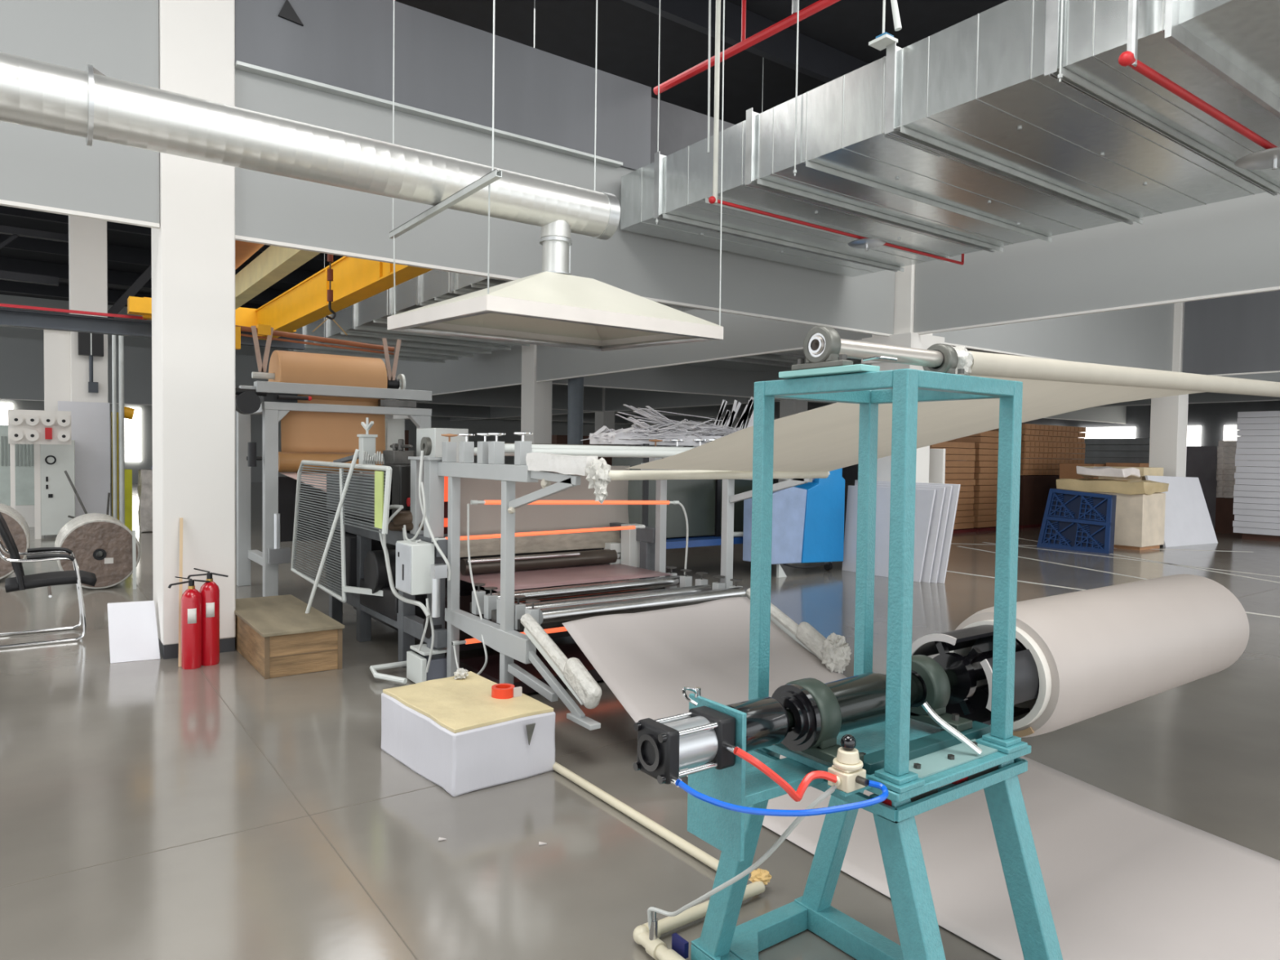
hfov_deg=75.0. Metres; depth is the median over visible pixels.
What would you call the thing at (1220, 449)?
wrapped bundle
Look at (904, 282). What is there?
column
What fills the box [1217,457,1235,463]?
wrapped bundle
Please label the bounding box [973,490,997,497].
cardboard tray
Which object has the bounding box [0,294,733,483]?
wall
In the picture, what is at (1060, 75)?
rod
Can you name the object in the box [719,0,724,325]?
rod
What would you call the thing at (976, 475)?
cardboard tray
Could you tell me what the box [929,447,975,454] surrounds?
cardboard tray
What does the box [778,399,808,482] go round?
column
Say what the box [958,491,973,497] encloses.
cardboard tray
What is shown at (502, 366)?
ceiling beam
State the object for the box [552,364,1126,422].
ceiling beam
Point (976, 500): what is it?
cardboard tray
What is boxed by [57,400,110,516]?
board
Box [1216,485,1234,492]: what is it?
wrapped bundle
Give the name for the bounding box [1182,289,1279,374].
wall
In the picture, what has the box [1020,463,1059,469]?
cardboard tray
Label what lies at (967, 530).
pallet
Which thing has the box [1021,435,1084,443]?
cardboard tray
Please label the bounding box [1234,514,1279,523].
board
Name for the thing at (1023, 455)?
cardboard tray
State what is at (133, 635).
board
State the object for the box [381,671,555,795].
box
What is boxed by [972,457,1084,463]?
cardboard tray
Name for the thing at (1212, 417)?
wall
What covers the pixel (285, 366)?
paper roll
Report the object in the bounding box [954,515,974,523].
cardboard tray
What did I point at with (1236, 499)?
board
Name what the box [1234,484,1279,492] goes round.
board
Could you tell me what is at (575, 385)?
column
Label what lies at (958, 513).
cardboard tray
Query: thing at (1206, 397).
ceiling beam
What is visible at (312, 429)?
kraft unwinder
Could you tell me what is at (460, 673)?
scrap
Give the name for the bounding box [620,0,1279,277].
duct
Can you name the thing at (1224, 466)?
wrapped bundle
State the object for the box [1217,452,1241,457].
wrapped bundle
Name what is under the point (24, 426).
rack
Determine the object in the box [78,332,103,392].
electrical box
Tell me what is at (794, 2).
pipe
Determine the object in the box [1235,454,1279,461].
board
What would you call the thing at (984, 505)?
cardboard tray
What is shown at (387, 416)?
column
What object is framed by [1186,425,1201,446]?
window
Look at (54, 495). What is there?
tall cabinet
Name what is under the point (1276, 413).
board
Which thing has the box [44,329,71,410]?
column
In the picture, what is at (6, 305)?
bar
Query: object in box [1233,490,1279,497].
board
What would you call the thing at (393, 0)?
rod
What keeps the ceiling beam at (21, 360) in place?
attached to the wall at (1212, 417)
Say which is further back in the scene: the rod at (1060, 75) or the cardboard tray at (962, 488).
the cardboard tray at (962, 488)
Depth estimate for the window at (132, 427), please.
34.20 m
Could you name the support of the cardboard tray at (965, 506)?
on the cardboard tray at (958, 513)
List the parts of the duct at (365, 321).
hanger rod, hanger rod, hanger rod, hanger rod, hanger rod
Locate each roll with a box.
[0,502,30,579]
[54,512,140,589]
[251,350,405,402]
[491,683,522,699]
[949,573,1249,737]
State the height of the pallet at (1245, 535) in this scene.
0.118 m
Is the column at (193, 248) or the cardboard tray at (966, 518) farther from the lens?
the cardboard tray at (966, 518)
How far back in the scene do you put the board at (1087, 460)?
20.98 m
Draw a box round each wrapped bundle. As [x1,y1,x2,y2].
[1216,469,1235,475]
[1216,474,1235,480]
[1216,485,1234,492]
[1216,491,1233,497]
[1217,446,1236,452]
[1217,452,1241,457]
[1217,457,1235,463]
[1217,463,1253,469]
[1217,480,1238,486]
[1218,440,1236,446]
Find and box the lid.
[1055,478,1170,493]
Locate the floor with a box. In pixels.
[0,480,1279,959]
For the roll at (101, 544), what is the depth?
8.75 m
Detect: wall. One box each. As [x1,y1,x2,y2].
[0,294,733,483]
[235,0,651,170]
[773,400,1279,484]
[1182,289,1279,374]
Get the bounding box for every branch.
[708,195,964,265]
[1118,51,1279,169]
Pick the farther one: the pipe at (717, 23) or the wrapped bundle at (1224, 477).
the wrapped bundle at (1224, 477)
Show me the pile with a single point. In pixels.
(635, 435)
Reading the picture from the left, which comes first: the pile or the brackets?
the brackets
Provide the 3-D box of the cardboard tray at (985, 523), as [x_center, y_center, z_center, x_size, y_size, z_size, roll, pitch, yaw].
[7.150,0.894,18.061,1.490,0.115,1.300,-1,2,-36]
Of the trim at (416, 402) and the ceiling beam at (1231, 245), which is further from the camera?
the trim at (416, 402)
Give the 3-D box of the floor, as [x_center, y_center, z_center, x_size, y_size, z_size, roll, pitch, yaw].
[1.069,0.968,20.627,54.000,0.200,52.000,-1,2,-36]
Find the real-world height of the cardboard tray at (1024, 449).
0.115 m
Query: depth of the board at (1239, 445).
15.99 m
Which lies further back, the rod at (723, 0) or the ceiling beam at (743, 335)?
the ceiling beam at (743, 335)
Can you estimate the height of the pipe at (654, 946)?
0.143 m
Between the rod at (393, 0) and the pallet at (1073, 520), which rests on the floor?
the pallet at (1073, 520)
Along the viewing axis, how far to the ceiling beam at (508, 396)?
29.78 m
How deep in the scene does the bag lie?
14.44 m
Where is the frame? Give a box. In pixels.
[431,431,851,730]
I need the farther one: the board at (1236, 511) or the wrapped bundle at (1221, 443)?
the wrapped bundle at (1221, 443)
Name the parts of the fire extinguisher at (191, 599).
valve handle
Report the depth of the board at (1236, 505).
16.00 m
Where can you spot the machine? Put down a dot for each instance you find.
(389, 568)
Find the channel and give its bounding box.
[389,168,502,239]
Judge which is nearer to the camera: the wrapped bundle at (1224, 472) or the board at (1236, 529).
the board at (1236, 529)
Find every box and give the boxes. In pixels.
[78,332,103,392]
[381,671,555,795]
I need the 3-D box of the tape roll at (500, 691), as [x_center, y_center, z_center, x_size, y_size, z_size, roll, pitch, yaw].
[-0.663,1.035,4.091,0.131,0.047,0.112,-1,2,-36]
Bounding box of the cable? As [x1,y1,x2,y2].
[782,561,831,568]
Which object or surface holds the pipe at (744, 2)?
attached to the ceiling at (628, 43)
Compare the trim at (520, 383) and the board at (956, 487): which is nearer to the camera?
the board at (956, 487)
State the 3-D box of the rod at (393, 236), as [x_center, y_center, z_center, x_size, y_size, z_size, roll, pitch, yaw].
[-1.646,-1.364,5.590,0.010,0.592,0.155,0,2,-20]
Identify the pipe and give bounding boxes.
[111,334,124,524]
[552,762,771,959]
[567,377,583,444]
[653,0,840,94]
[712,0,720,204]
[741,0,746,41]
[791,0,797,14]
[1126,0,1138,68]
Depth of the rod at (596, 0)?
5.73 m
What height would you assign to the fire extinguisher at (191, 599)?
0.633 m
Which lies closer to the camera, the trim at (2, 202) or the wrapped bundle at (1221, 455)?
the trim at (2, 202)
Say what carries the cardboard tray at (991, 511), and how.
on the cardboard tray at (981, 517)
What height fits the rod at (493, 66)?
4.240 m
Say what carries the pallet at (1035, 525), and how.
on the floor
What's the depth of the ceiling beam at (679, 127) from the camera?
8.66 m
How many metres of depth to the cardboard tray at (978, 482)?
17.23 m
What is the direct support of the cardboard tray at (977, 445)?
on the cardboard tray at (978, 451)
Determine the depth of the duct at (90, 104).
4.43 m
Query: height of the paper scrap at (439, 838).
0.004 m
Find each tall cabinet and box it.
[0,425,35,527]
[34,440,75,538]
[1186,446,1222,528]
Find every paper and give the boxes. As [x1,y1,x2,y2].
[561,596,1279,959]
[626,375,1204,471]
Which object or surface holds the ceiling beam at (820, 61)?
attached to the ceiling at (628, 43)
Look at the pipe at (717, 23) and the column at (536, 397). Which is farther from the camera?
the column at (536, 397)
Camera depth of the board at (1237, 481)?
16.00 m
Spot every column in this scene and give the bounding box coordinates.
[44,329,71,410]
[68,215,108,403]
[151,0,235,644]
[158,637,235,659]
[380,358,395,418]
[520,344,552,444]
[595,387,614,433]
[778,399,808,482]
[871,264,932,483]
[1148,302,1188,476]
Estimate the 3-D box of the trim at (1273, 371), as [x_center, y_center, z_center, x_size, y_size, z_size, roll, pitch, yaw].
[14.901,-1.618,8.686,0.052,0.026,16.600,-1,2,-36]
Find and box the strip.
[132,529,136,589]
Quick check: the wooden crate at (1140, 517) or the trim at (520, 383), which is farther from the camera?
the trim at (520, 383)
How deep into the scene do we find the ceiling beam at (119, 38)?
5.55 m
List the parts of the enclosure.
frame post, frame post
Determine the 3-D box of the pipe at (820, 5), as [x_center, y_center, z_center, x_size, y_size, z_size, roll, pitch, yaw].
[1.795,-3.989,6.715,0.107,0.176,5.015,-1,2,-40]
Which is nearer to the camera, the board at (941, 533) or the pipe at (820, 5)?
the pipe at (820, 5)
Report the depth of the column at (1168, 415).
15.52 m
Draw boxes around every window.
[0,402,13,425]
[124,407,141,461]
[1084,426,1135,438]
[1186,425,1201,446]
[1223,425,1236,440]
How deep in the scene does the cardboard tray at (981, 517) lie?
17.28 m
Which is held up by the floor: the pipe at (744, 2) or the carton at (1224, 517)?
the carton at (1224, 517)
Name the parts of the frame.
post, rail, rail, post, heater rod, heater rod, arm, wrapped arm, heater rod, post, rail, post, arm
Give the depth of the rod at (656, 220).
7.45 m
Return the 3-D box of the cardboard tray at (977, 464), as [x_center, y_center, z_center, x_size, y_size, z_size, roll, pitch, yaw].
[7.166,-0.355,18.026,1.490,0.115,1.300,-1,2,-36]
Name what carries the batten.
on the floor
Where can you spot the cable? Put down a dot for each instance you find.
(829, 562)
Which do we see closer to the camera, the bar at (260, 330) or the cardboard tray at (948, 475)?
the bar at (260, 330)
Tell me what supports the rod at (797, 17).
hanging from the ceiling at (628, 43)
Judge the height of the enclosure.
1.620 m
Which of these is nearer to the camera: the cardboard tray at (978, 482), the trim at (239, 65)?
the trim at (239, 65)
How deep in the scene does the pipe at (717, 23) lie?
6.53 m
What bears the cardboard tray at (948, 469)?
on the cardboard tray at (948, 475)
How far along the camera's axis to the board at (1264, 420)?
15.97 m
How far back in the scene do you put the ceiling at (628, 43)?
11.46 m
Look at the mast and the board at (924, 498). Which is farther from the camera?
the mast
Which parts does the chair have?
frame, backrest, chrome leg, chrome leg, armrest, seat, armrest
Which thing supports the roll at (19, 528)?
on the floor
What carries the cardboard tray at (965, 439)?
on the cardboard tray at (977, 445)
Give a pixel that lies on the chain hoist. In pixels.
(330, 257)
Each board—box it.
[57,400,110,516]
[107,600,160,662]
[841,485,936,582]
[854,480,960,583]
[854,483,946,582]
[855,481,952,582]
[928,448,945,484]
[1071,451,1149,457]
[1076,457,1149,463]
[1082,444,1149,451]
[1084,438,1149,444]
[1144,475,1217,546]
[1232,508,1279,516]
[1232,520,1279,529]
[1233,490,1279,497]
[1233,496,1279,504]
[1233,502,1279,511]
[1233,526,1279,535]
[1234,472,1279,479]
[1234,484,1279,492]
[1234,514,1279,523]
[1235,448,1279,454]
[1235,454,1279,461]
[1235,460,1279,466]
[1235,466,1279,473]
[1235,478,1279,485]
[1236,417,1279,424]
[1236,423,1279,430]
[1236,429,1279,435]
[1236,435,1279,442]
[1236,442,1279,448]
[1237,410,1279,417]
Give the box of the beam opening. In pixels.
[277,0,303,26]
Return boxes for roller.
[951,346,1279,397]
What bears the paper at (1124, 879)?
on the floor
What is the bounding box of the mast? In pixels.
[111,406,134,531]
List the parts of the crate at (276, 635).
lid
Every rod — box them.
[305,448,359,613]
[391,0,394,231]
[393,235,395,315]
[487,184,490,294]
[491,0,494,171]
[594,0,597,191]
[655,0,660,224]
[706,0,711,152]
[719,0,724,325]
[793,0,799,176]
[1057,0,1063,82]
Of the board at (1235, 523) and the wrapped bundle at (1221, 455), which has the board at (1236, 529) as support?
the board at (1235, 523)
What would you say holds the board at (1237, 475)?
on the board at (1237, 481)
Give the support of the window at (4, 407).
in the wall at (508, 427)
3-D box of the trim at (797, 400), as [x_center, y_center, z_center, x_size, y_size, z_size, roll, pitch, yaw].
[0.033,-2.463,29.090,0.052,0.026,32.880,-1,2,-36]
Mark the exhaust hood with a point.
(554, 307)
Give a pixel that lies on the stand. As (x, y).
(922, 726)
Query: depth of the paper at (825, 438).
3.49 m
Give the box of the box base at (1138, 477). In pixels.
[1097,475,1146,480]
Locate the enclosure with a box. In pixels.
[612,444,752,548]
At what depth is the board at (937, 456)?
10.83 m
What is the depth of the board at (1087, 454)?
20.94 m
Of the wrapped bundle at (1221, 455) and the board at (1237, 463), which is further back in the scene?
the wrapped bundle at (1221, 455)
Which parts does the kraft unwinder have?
post, tension handle, post, panel, post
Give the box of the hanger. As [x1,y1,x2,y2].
[868,0,902,50]
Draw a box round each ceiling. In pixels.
[0,0,1008,306]
[0,225,151,317]
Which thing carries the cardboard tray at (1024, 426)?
on the cardboard tray at (1024, 432)
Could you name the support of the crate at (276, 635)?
on the floor
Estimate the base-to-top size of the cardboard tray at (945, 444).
0.115 m
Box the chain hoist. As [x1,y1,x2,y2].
[312,253,346,335]
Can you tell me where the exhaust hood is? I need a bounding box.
[386,235,723,351]
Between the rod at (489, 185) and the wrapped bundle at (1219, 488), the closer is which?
the rod at (489, 185)
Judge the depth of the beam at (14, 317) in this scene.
12.19 m
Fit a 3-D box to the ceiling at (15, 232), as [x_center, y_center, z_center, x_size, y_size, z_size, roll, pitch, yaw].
[-15.411,-3.614,11.140,16.257,1.583,0.720,-1,2,-36]
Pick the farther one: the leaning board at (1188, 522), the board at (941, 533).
the leaning board at (1188, 522)
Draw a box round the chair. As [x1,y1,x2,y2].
[0,512,97,648]
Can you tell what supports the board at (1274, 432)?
on the board at (1239, 438)
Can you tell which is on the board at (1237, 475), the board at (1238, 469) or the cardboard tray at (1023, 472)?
the board at (1238, 469)
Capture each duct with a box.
[0,51,620,239]
[288,0,763,363]
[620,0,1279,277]
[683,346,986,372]
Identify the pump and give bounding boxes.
[137,466,152,533]
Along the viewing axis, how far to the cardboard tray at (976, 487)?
17.22 m
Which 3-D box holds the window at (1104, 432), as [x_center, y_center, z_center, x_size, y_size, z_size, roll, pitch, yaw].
[19.841,-1.767,35.492,0.090,0.950,2.300,-1,2,-36]
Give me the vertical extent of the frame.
1.612 m
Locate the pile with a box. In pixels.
[580,396,753,446]
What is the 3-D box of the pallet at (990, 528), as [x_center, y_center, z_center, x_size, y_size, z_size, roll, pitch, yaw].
[7.169,1.002,18.079,1.540,0.060,1.300,-1,2,-36]
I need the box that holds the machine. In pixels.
[290,417,671,684]
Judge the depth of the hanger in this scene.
5.39 m
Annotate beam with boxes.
[0,0,159,223]
[0,0,868,308]
[0,307,305,350]
[0,337,749,428]
[235,69,894,334]
[386,345,521,399]
[400,384,776,419]
[449,350,1008,420]
[536,309,871,381]
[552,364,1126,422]
[582,391,1279,425]
[650,97,734,163]
[913,191,1279,333]
[932,303,1279,382]
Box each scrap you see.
[438,836,446,840]
[453,667,468,679]
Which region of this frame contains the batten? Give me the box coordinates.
[177,517,182,666]
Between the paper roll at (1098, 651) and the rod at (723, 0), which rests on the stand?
the paper roll at (1098, 651)
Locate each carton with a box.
[1059,463,1106,479]
[1080,466,1163,475]
[1106,462,1148,466]
[1214,497,1242,534]
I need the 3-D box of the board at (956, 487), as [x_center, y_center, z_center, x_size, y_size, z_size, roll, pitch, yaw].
[3.292,0.621,10.503,0.120,1.190,1.550,-1,2,-36]
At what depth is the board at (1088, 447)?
20.96 m
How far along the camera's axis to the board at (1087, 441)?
20.94 m
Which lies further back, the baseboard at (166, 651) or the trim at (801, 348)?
the trim at (801, 348)
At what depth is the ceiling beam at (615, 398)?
28.93 m
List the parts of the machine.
leg, leg, rail, rail, box door, leg, plate, backing panel, leg, heat panel, rail, leg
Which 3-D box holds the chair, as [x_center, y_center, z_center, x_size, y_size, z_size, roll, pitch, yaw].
[-4.678,0.719,6.463,0.761,1.028,0.534,-1,2,-36]
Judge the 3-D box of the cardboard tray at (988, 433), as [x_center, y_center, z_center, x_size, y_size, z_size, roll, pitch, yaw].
[7.172,-0.979,17.983,1.490,0.115,1.300,-1,2,-36]
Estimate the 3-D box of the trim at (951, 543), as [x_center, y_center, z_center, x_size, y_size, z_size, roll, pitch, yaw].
[7.282,1.148,14.391,6.011,0.002,0.070,1,2,8]
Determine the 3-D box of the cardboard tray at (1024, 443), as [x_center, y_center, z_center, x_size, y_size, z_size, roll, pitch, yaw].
[9.020,-0.816,19.339,2.650,0.115,1.312,-1,2,-36]
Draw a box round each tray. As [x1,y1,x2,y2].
[929,441,974,448]
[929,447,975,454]
[944,472,973,479]
[944,479,975,485]
[945,448,998,454]
[945,454,975,460]
[945,460,974,466]
[945,466,974,472]
[946,436,998,443]
[953,522,973,529]
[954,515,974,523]
[955,460,998,466]
[955,510,973,516]
[956,503,973,510]
[957,497,973,504]
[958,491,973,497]
[959,485,973,491]
[962,472,997,479]
[964,442,998,449]
[966,431,999,437]
[969,484,997,491]
[970,496,996,503]
[971,508,996,515]
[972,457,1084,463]
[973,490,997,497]
[973,502,996,509]
[973,514,996,521]
[973,520,996,527]
[974,466,997,472]
[975,454,998,461]
[975,479,997,484]
[982,452,1084,458]
[989,429,1085,437]
[992,423,1085,432]
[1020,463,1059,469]
[1020,469,1059,475]
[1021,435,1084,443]
[1021,440,1085,448]
[1021,446,1084,453]
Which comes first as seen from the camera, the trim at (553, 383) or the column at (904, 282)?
the column at (904, 282)
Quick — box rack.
[8,408,71,509]
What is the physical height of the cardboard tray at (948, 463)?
0.115 m
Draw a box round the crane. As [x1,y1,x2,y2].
[127,240,432,340]
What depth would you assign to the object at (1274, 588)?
3.27 m
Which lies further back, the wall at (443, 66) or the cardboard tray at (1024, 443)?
the cardboard tray at (1024, 443)
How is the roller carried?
on the stand
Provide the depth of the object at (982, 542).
12.44 m
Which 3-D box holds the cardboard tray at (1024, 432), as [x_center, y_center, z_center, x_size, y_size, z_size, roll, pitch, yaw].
[9.027,-1.066,19.338,2.650,0.115,1.312,-1,2,-36]
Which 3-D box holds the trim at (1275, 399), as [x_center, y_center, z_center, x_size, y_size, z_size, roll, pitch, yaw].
[11.376,-2.234,26.767,0.052,0.026,50.000,-1,2,-36]
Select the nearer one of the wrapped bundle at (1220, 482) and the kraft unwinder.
the kraft unwinder
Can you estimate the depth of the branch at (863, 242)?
7.54 m
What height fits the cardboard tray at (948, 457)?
0.115 m
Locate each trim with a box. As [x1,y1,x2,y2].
[0,199,159,228]
[0,398,654,425]
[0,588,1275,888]
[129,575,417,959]
[235,60,622,168]
[235,235,890,336]
[416,401,740,418]
[431,382,521,395]
[449,400,802,421]
[536,339,862,382]
[552,382,1125,423]
[589,399,1279,425]
[861,332,944,364]
[915,286,1279,334]
[944,342,1063,360]
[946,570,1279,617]
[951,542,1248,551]
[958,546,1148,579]
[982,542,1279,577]
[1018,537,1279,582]
[1208,370,1279,376]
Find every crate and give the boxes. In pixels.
[234,594,344,679]
[1018,475,1059,525]
[1055,478,1170,550]
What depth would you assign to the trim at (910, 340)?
10.51 m
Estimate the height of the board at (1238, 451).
0.112 m
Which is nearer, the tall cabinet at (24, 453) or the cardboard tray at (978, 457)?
the tall cabinet at (24, 453)
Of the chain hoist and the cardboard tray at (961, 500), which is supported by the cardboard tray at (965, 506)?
the cardboard tray at (961, 500)
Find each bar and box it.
[0,303,146,319]
[235,324,401,380]
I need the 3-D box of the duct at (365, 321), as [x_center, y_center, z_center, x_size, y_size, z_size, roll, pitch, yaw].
[-2.740,-4.393,14.349,3.500,3.595,12.296,-1,2,-36]
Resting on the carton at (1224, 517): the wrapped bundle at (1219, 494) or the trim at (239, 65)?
the wrapped bundle at (1219, 494)
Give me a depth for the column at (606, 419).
31.02 m
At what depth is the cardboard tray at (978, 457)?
17.23 m
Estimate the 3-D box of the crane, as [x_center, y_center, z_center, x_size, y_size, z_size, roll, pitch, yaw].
[-4.486,-2.340,10.079,2.350,0.520,7.520,-1,2,-36]
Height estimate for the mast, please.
3.200 m
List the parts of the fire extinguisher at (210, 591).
valve handle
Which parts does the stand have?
tie rod, tie rod, tie rod, leg, post, frame, bearing plate, leg, regulator knob, post, frame, frame, foot plate, platform plate, post, leg, bearing rail, latch handle, plate, foot plate, post, leg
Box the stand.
[632,325,1062,959]
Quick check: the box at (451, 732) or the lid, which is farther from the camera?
the lid
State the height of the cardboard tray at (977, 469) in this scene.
0.115 m
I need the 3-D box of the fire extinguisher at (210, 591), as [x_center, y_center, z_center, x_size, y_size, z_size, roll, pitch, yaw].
[-2.998,0.944,5.789,0.254,0.668,0.124,1,2,14]
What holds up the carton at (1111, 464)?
on the carton
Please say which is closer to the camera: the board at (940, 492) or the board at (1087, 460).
the board at (940, 492)
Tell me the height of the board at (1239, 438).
0.112 m
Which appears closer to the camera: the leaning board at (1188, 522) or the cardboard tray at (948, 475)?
the leaning board at (1188, 522)
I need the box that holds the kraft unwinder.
[235,381,431,596]
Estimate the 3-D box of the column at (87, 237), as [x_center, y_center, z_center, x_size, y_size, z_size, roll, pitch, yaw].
[-9.621,-2.740,14.541,0.534,7.100,0.600,-1,2,-36]
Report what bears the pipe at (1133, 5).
hanging from the ceiling at (628, 43)
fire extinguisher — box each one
[168,576,210,669]
[187,568,228,666]
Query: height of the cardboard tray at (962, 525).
0.115 m
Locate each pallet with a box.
[952,528,976,533]
[973,526,995,531]
[1018,524,1041,528]
[1036,488,1116,554]
[1241,533,1279,542]
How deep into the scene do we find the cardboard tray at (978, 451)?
17.23 m
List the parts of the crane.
walkway plate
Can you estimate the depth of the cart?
10.47 m
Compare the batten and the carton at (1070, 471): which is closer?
the batten
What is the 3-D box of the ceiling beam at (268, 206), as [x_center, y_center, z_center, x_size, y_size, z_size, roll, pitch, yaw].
[0.127,-2.428,8.373,7.680,1.230,0.040,-1,2,-36]
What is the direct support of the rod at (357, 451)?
on the crate at (276, 635)
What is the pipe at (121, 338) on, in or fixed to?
on the floor
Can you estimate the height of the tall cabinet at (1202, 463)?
1.850 m
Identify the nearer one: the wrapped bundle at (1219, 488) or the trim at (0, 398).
the wrapped bundle at (1219, 488)
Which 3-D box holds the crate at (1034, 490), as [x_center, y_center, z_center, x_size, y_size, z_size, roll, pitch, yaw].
[8.951,0.416,19.353,2.550,1.080,1.300,-1,2,-36]
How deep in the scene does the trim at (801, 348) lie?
14.11 m
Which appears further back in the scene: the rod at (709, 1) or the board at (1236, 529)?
the board at (1236, 529)
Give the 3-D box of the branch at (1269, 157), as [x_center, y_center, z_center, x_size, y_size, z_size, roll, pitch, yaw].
[3.320,-2.064,4.797,2.274,0.156,0.420,-1,2,-36]
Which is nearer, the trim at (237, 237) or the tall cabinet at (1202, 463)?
the trim at (237, 237)
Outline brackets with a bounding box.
[63,471,110,518]
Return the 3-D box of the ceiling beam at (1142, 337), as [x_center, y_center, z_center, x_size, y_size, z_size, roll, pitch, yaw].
[14.792,-2.981,19.036,27.630,2.070,0.040,-1,2,-36]
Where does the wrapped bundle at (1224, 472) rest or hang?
on the wrapped bundle at (1224, 477)
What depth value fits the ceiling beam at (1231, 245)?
8.53 m
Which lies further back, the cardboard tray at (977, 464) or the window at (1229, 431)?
the window at (1229, 431)
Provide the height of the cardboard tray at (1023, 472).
0.115 m
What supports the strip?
on the floor
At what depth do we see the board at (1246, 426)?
16.00 m
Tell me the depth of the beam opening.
6.24 m
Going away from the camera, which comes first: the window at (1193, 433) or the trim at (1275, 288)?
the trim at (1275, 288)
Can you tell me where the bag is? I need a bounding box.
[1078,466,1141,477]
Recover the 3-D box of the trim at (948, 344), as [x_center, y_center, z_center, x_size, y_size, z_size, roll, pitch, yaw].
[14.778,-1.946,19.069,27.630,0.026,0.052,-1,2,-36]
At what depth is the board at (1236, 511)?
16.02 m
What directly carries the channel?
hanging from the rod at (393, 0)
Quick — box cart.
[742,467,844,577]
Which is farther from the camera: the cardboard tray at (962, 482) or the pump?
the cardboard tray at (962, 482)
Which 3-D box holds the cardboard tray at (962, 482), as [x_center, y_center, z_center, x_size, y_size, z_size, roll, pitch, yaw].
[5.859,0.032,17.074,1.450,0.115,1.300,-1,2,-36]

